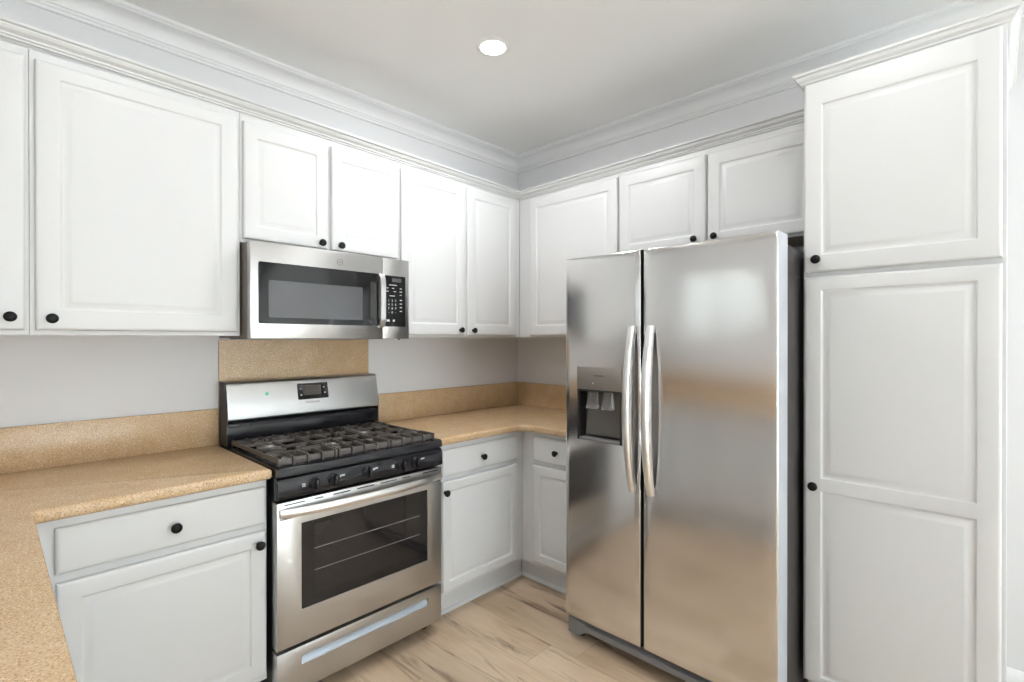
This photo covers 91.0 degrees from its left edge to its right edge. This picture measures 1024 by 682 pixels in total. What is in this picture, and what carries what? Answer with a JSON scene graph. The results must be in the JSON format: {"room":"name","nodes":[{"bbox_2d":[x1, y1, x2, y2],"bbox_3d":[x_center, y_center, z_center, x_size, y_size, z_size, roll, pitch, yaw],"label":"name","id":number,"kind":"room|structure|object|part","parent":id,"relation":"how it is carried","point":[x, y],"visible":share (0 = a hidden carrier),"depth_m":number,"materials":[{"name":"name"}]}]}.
{"room":"kitchen","nodes":[
{"label":"kitchen","id":0,"kind":"room"},
{"bbox_2d":[0,0,517,445],"bbox_3d":[-1.150,0.036,2.605,0.120,2.740,3.560,0,0,44],"label":"wall","id":1,"kind":"structure","parent":0,"point":[45,379],"depth_m":2.16,"materials":[{"name":"white paint"}]},
{"bbox_2d":[0,40,28,334],"bbox_3d":[-1.893,-0.484,1.484,0.354,0.932,0.664,0,0,44],"label":"upper cabinet","id":2,"kind":"object","parent":1,"relation":"attached to","point":[14,164],"visible":1,"depth_m":1.60,"materials":[{"name":"white wood"}]},
{"bbox_3d":[-1.577,-0.077,1.580,0.030,0.033,0.033,0,0,44],"label":"knob","id":3,"kind":"part","parent":2,"relation":"part of","materials":[{"name":"black metal"}]},
{"bbox_2d":[0,408,217,473],"bbox_3d":[-0.959,0.395,1.029,2.333,0.164,1.300,0,0,44],"label":"backsplash","id":4,"kind":"structure","parent":1,"relation":"attached to","point":[39,446],"depth_m":1.99,"materials":[{"name":"stone"}]},
{"bbox_2d":[28,49,239,335],"bbox_3d":[-1.444,-0.486,1.953,0.354,0.932,0.633,0,0,44],"label":"upper cabinet","id":5,"kind":"object","parent":1,"relation":"attached to","point":[134,186],"visible":1,"depth_m":1.81,"materials":[{"name":"white wood"}]},
{"bbox_3d":[-1.510,-0.074,1.651,0.030,0.033,0.033,0,0,44],"label":"knob","id":6,"kind":"part","parent":5,"relation":"part of","materials":[{"name":"black metal"}]},
{"bbox_2d":[218,340,367,405],"bbox_3d":[-1.081,0.250,2.581,0.011,0.512,0.761,0,0,44],"label":"panel","id":7,"kind":"object","parent":1,"relation":"attached to","point":[237,359],"visible":0.43,"depth_m":2.53,"materials":[{"name":"stone"}]},
{"bbox_2d":[239,112,397,259],"bbox_3d":[-0.958,-0.684,2.460,0.354,0.540,0.771,0,0,44],"label":"upper cabinet","id":8,"kind":"object","parent":1,"relation":"attached to","point":[298,188],"visible":0.95,"depth_m":2.30,"materials":[{"name":"white wood"}]},
{"bbox_3d":[-0.993,-0.673,2.224,0.019,0.489,0.365,0,0,44],"label":"door","id":9,"kind":"part","parent":8,"relation":"part of","materials":[{"name":"white wood"}]},
{"bbox_2d":[219,240,408,339],"bbox_3d":[-0.929,-0.207,2.432,0.434,0.405,0.761,0,0,44],"label":"microwave","id":10,"kind":"object","parent":8,"relation":"attached to","point":[287,291],"visible":1,"depth_m":2.23,"materials":[{"name":"silver metal"}]},
{"bbox_3d":[-0.843,-0.199,2.249,0.005,0.254,0.554,0,0,44],"label":"door glass","id":11,"kind":"part","parent":10,"relation":"part of","materials":[{"name":"black glass"}]},
{"bbox_3d":[-0.633,-0.197,2.449,0.030,0.261,0.030,0,0,44],"label":"handle","id":12,"kind":"part","parent":10,"relation":"part of","materials":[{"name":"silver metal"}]},
{"bbox_3d":[-0.586,-0.198,2.517,0.005,0.253,0.119,0,0,44],"label":"control panel","id":13,"kind":"part","parent":10,"relation":"part of","materials":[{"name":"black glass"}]},
{"bbox_3d":[-0.873,-0.453,2.315,0.030,0.033,0.033,0,0,44],"label":"knob","id":14,"kind":"part","parent":8,"relation":"part of","materials":[{"name":"black metal"}]},
{"bbox_3d":[-0.808,-0.452,2.383,0.030,0.033,0.033,0,0,44],"label":"knob","id":15,"kind":"part","parent":8,"relation":"part of","materials":[{"name":"black metal"}]},
{"bbox_3d":[-0.726,-0.674,2.502,0.019,0.489,0.366,0,0,44],"label":"door","id":16,"kind":"part","parent":8,"relation":"part of","materials":[{"name":"white wood"}]},
{"bbox_2d":[398,162,518,336],"bbox_3d":[-0.366,-0.489,3.078,0.354,0.934,0.938,0,0,44],"label":"upper cabinet","id":17,"kind":"object","parent":1,"relation":"attached to","point":[459,241],"visible":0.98,"depth_m":2.92,"materials":[{"name":"white wood"}]},
{"bbox_2d":[0,15,803,200],"bbox_3d":[-0.361,-0.971,1.638,1.744,0.094,3.010,0,0,44],"label":"crown molding","id":18,"kind":"structure","parent":17,"relation":"attached to","point":[12,29],"depth_m":2.23,"materials":[{"name":"white wood"}]},
{"bbox_3d":[-0.433,-0.472,2.809,0.019,0.878,0.441,0,0,44],"label":"door","id":19,"kind":"part","parent":17,"relation":"part of","materials":[{"name":"white wood"}]},
{"bbox_3d":[-0.123,-0.474,3.133,0.019,0.878,0.419,0,0,44],"label":"door","id":20,"kind":"part","parent":17,"relation":"part of","materials":[{"name":"white wood"}]},
{"bbox_2d":[378,382,565,421],"bbox_3d":[0.012,0.388,2.930,1.106,0.164,1.241,0,0,44],"label":"backsplash","id":21,"kind":"structure","parent":1,"relation":"attached to","point":[420,403],"depth_m":3.37,"materials":[{"name":"stone"}]},
{"bbox_2d":[122,0,958,153],"bbox_3d":[1.059,-1.379,0.484,6.240,0.100,3.560,0,0,44],"label":"ceiling","id":22,"kind":"structure","parent":0,"point":[570,67],"depth_m":2.27,"materials":[{"name":"white paint"}]},
{"bbox_2d":[476,36,509,56],"bbox_3d":[-0.086,-1.330,2.280,0.156,0.008,0.156,0,0,44],"label":"recessed light","id":23,"kind":"object","parent":22,"relation":"in","point":[492,46],"visible":1,"depth_m":2.27,"materials":[{"name":"white paint"}]},
{"bbox_2d":[318,575,807,681],"bbox_3d":[1.060,1.441,0.493,6.240,0.100,3.560,0,0,44],"label":"floor","id":24,"kind":"structure","parent":0,"point":[517,630],"depth_m":2.25,"materials":[{"name":"brown wood"}]},
{"bbox_2d":[36,480,266,681],"bbox_3d":[-1.350,0.950,1.834,0.658,0.876,0.665,0,0,44],"label":"base cabinet","id":25,"kind":"object","parent":24,"relation":"on","point":[171,589],"visible":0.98,"depth_m":1.64,"materials":[{"name":"white wood"}]},
{"bbox_2d":[0,408,271,681],"bbox_3d":[-0.959,0.413,1.029,2.333,0.202,1.300,0,0,44],"label":"countertop","id":26,"kind":"structure","parent":25,"relation":"on","point":[61,470],"depth_m":1.71,"materials":[{"name":"stone"}]},
{"bbox_3d":[-1.116,0.608,1.658,0.019,0.135,0.580,0,0,44],"label":"drawer","id":27,"kind":"part","parent":25,"relation":"part of","materials":[{"name":"white wood"}]},
{"bbox_3d":[-1.115,0.970,1.660,0.019,0.537,0.578,0,0,44],"label":"door","id":28,"kind":"part","parent":25,"relation":"part of","materials":[{"name":"white wood"}]},
{"bbox_3d":[-1.097,0.611,1.643,0.030,0.033,0.033,0,0,44],"label":"knob","id":29,"kind":"part","parent":25,"relation":"part of","materials":[{"name":"black metal"}]},
{"bbox_3d":[-0.917,0.745,1.831,0.030,0.033,0.033,0,0,44],"label":"knob","id":30,"kind":"part","parent":25,"relation":"part of","materials":[{"name":"black metal"}]},
{"bbox_2d":[219,373,442,681],"bbox_3d":[-0.815,0.784,2.327,0.720,1.204,0.761,0,0,44],"label":"gas range","id":31,"kind":"object","parent":24,"relation":"on","point":[353,501],"visible":0.99,"depth_m":2.14,"materials":[{"name":"silver metal"}]},
{"bbox_3d":[-1.104,0.472,2.278,0.099,0.014,0.099,0,0,44],"label":"burner","id":32,"kind":"part","parent":31,"relation":"part of","materials":[{"name":"silver metal"}]},
{"bbox_3d":[-1.033,0.423,2.534,0.087,0.110,0.752,0,0,44],"label":"vent panel","id":33,"kind":"part","parent":31,"relation":"part of","materials":[{"name":"metal"}]},
{"bbox_3d":[-0.755,0.547,1.929,0.019,0.047,0.047,0,0,44],"label":"burner knob","id":34,"kind":"part","parent":31,"relation":"part of","materials":[{"name":"black plastic"}]},
{"bbox_2d":[221,428,441,478],"bbox_3d":[-0.825,0.486,2.335,0.634,0.033,0.761,0,0,44],"label":"cooktop","id":35,"kind":"object","parent":31,"relation":"in","point":[304,467],"depth_m":2.14,"materials":[{"name":"black metal"}]},
{"bbox_3d":[-0.702,0.547,1.985,0.019,0.047,0.047,0,0,44],"label":"burner knob","id":36,"kind":"part","parent":31,"relation":"part of","materials":[{"name":"black plastic"}]},
{"bbox_3d":[-0.834,0.471,2.344,0.111,0.014,0.111,0,0,44],"label":"burner","id":37,"kind":"part","parent":31,"relation":"part of","materials":[{"name":"silver metal"}]},
{"bbox_3d":[-0.623,0.549,2.142,0.085,0.085,0.759,0,0,44],"label":"control panel","id":38,"kind":"part","parent":31,"relation":"part of","materials":[{"name":"black ceramic"}]},
{"bbox_3d":[-0.617,1.242,2.139,0.050,0.169,0.761,0,0,44],"label":"storage drawer","id":39,"kind":"part","parent":31,"relation":"part of","materials":[{"name":"silver metal"}]},
{"bbox_3d":[-0.617,0.872,2.137,0.050,0.547,0.761,0,0,44],"label":"oven door","id":40,"kind":"part","parent":31,"relation":"part of","materials":[{"name":"silver metal"}]},
{"bbox_3d":[-0.578,0.638,2.099,0.063,0.033,0.745,0,0,44],"label":"handle","id":41,"kind":"part","parent":31,"relation":"part of","materials":[{"name":"silver metal"}]},
{"bbox_3d":[-0.603,0.855,2.131,0.016,0.334,0.593,0,0,44],"label":"door glass","id":42,"kind":"part","parent":31,"relation":"part of","materials":[{"name":"black glass"}]},
{"bbox_3d":[-0.598,0.547,2.093,0.019,0.047,0.047,0,0,44],"label":"burner knob","id":43,"kind":"part","parent":31,"relation":"part of","materials":[{"name":"black plastic"}]},
{"bbox_3d":[-0.484,0.546,2.212,0.019,0.047,0.047,0,0,44],"label":"burner knob","id":44,"kind":"part","parent":31,"relation":"part of","materials":[{"name":"black plastic"}]},
{"bbox_3d":[-0.431,0.546,2.267,0.019,0.047,0.047,0,0,44],"label":"burner knob","id":45,"kind":"part","parent":31,"relation":"part of","materials":[{"name":"black plastic"}]},
{"bbox_2d":[438,431,522,614],"bbox_3d":[-0.334,0.947,2.895,0.658,0.876,0.674,0,0,44],"label":"base cabinet","id":46,"kind":"object","parent":24,"relation":"on","point":[482,478],"visible":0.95,"depth_m":2.65,"materials":[{"name":"white wood"}]},
{"bbox_3d":[-0.318,0.745,2.457,0.030,0.033,0.033,0,0,44],"label":"knob","id":47,"kind":"part","parent":46,"relation":"part of","materials":[{"name":"black metal"}]},
{"bbox_2d":[378,382,565,445],"bbox_3d":[0.012,0.407,2.930,1.106,0.202,1.241,0,0,44],"label":"countertop","id":48,"kind":"structure","parent":46,"relation":"on","point":[465,413],"depth_m":3.13,"materials":[{"name":"stone"}]},
{"bbox_3d":[-0.159,0.603,2.657,0.019,0.132,0.533,0,0,44],"label":"drawer","id":49,"kind":"part","parent":46,"relation":"part of","materials":[{"name":"white wood"}]},
{"bbox_3d":[-0.159,0.965,2.658,0.019,0.544,0.533,0,0,44],"label":"door","id":50,"kind":"part","parent":46,"relation":"part of","materials":[{"name":"white wood"}]},
{"bbox_3d":[-0.171,1.376,2.741,0.014,0.017,0.674,0,0,44],"label":"shoe molding","id":51,"kind":"part","parent":46,"relation":"part of","materials":[{"name":"white wood"}]},
{"bbox_3d":[-0.146,0.606,2.636,0.030,0.033,0.033,0,0,44],"label":"knob","id":52,"kind":"part","parent":46,"relation":"part of","materials":[{"name":"black metal"}]},
{"bbox_2d":[522,431,565,593],"bbox_3d":[0.409,0.946,2.955,0.548,0.876,0.658,0,0,44],"label":"base cabinet","id":53,"kind":"object","parent":24,"relation":"on","point":[544,455],"visible":0.41,"depth_m":2.77,"materials":[{"name":"white wood"}]},
{"bbox_3d":[0.254,1.376,2.795,0.548,0.017,0.014,0,0,44],"label":"shoe molding","id":54,"kind":"part","parent":53,"relation":"part of","materials":[{"name":"white wood"}]},
{"bbox_3d":[0.254,0.604,2.702,0.364,0.134,0.019,0,0,44],"label":"drawer","id":55,"kind":"part","parent":53,"relation":"part of","materials":[{"name":"white wood"}]},
{"bbox_3d":[0.253,0.965,2.704,0.368,0.540,0.019,0,0,44],"label":"door","id":56,"kind":"part","parent":53,"relation":"part of","materials":[{"name":"white wood"}]},
{"bbox_3d":[0.230,0.604,2.691,0.033,0.033,0.030,0,0,44],"label":"knob","id":57,"kind":"part","parent":53,"relation":"part of","materials":[{"name":"black metal"}]},
{"bbox_2d":[566,230,806,681],"bbox_3d":[0.847,0.503,2.313,0.914,1.766,0.921,0,0,44],"label":"refrigerator","id":58,"kind":"object","parent":24,"relation":"on","point":[685,362],"visible":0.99,"depth_m":1.94,"materials":[{"name":"grey metal"}]},
{"bbox_3d":[0.399,0.168,2.234,0.233,0.101,0.056,0,0,44],"label":"dispenser panel","id":59,"kind":"part","parent":58,"relation":"part of","materials":[{"name":"grey metal"}]},
{"bbox_3d":[0.425,0.447,2.252,0.390,1.653,0.107,0,0,44],"label":"freezer door","id":60,"kind":"part","parent":58,"relation":"part of","materials":[{"name":"silver metal"}]},
{"bbox_3d":[0.482,0.281,2.077,0.035,0.690,0.077,0,0,44],"label":"handle","id":61,"kind":"part","parent":58,"relation":"part of","materials":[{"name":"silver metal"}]},
{"bbox_3d":[0.543,0.282,2.019,0.035,0.690,0.077,0,0,44],"label":"handle","id":62,"kind":"part","parent":58,"relation":"part of","materials":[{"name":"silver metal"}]},
{"bbox_3d":[0.759,0.447,1.931,0.512,1.653,0.108,0,0,44],"label":"fridge door","id":63,"kind":"part","parent":58,"relation":"part of","materials":[{"name":"silver metal"}]},
{"bbox_2d":[793,2,1022,681],"bbox_3d":[1.497,0.194,1.918,0.610,2.386,0.649,0,0,44],"label":"pantry cabinet","id":64,"kind":"object","parent":24,"relation":"on","point":[906,141],"visible":1,"depth_m":1.68,"materials":[{"name":"white wood"}]},
{"bbox_3d":[1.112,0.537,1.860,0.033,0.033,0.030,0,0,44],"label":"knob","id":65,"kind":"part","parent":64,"relation":"part of","materials":[{"name":"black metal"}]},
{"bbox_3d":[1.118,-0.300,1.851,0.033,0.033,0.030,0,0,44],"label":"knob","id":66,"kind":"part","parent":64,"relation":"part of","materials":[{"name":"black metal"}]},
{"bbox_3d":[1.298,0.518,1.715,0.534,1.509,0.019,0,0,44],"label":"door","id":67,"kind":"part","parent":64,"relation":"part of","materials":[{"name":"white wood"}]},
{"bbox_3d":[1.297,-0.607,1.712,0.534,0.702,0.019,0,0,44],"label":"door","id":68,"kind":"part","parent":64,"relation":"part of","materials":[{"name":"white wood"}]},
{"bbox_3d":[1.500,-0.979,1.919,0.610,0.041,0.634,0,0,44],"label":"crown molding","id":69,"kind":"part","parent":64,"relation":"part of","materials":[{"name":"white wood"}]},
{"bbox_2d":[517,16,1023,671],"bbox_3d":[2.293,0.037,1.689,6.120,2.740,0.120,0,0,44],"label":"wall","id":70,"kind":"structure","parent":0,"point":[542,360],"depth_m":1.95,"materials":[{"name":"white paint"}]},
{"bbox_2d":[18,0,1023,173],"bbox_3d":[1.059,-1.284,0.484,6.000,0.090,3.320,0,0,44],"label":"trim","id":71,"kind":"structure","parent":70,"relation":"attached to","point":[124,19],"depth_m":2.47,"materials":[{"name":"white paint"}]},
{"bbox_2d":[519,173,619,336],"bbox_3d":[0.314,-0.490,3.273,1.064,0.934,0.324,0,0,44],"label":"upper cabinet","id":72,"kind":"object","parent":70,"relation":"attached to","point":[581,220],"visible":0.6,"depth_m":3.08,"materials":[{"name":"white wood"}]},
{"bbox_2d":[620,122,803,251],"bbox_3d":[1.043,-0.706,2.554,0.981,0.498,0.354,0,0,44],"label":"upper cabinet","id":73,"kind":"object","parent":70,"relation":"attached to","point":[754,184],"visible":0.82,"depth_m":2.40,"materials":[{"name":"white wood"}]},
{"bbox_3d":[0.773,-0.690,2.622,0.481,0.443,0.019,0,0,44],"label":"door","id":74,"kind":"part","parent":73,"relation":"part of","materials":[{"name":"white wood"}]},
{"bbox_3d":[0.894,-0.502,2.473,0.033,0.033,0.030,0,0,44],"label":"knob","id":75,"kind":"part","parent":73,"relation":"part of","materials":[{"name":"black metal"}]},
{"bbox_3d":[0.965,-0.503,2.405,0.033,0.033,0.030,0,0,44],"label":"knob","id":76,"kind":"part","parent":73,"relation":"part of","materials":[{"name":"black metal"}]},
{"bbox_3d":[1.127,-0.689,2.283,0.476,0.443,0.019,0,0,44],"label":"door","id":77,"kind":"part","parent":73,"relation":"part of","materials":[{"name":"white wood"}]},
{"bbox_3d":[1.060,-0.465,2.573,0.965,0.008,0.265,0,0,44],"label":"panel","id":78,"kind":"part","parent":73,"relation":"part of","materials":[{"name":"black"}]},
{"bbox_2d":[1006,666,1023,681],"bbox_3d":[3.144,1.330,0.785,3.395,0.118,0.014,0,0,44],"label":"baseboard","id":79,"kind":"structure","parent":70,"relation":"attached to","point":[1012,675],"depth_m":1.94,"materials":[{"name":"white paint"}]}
]}

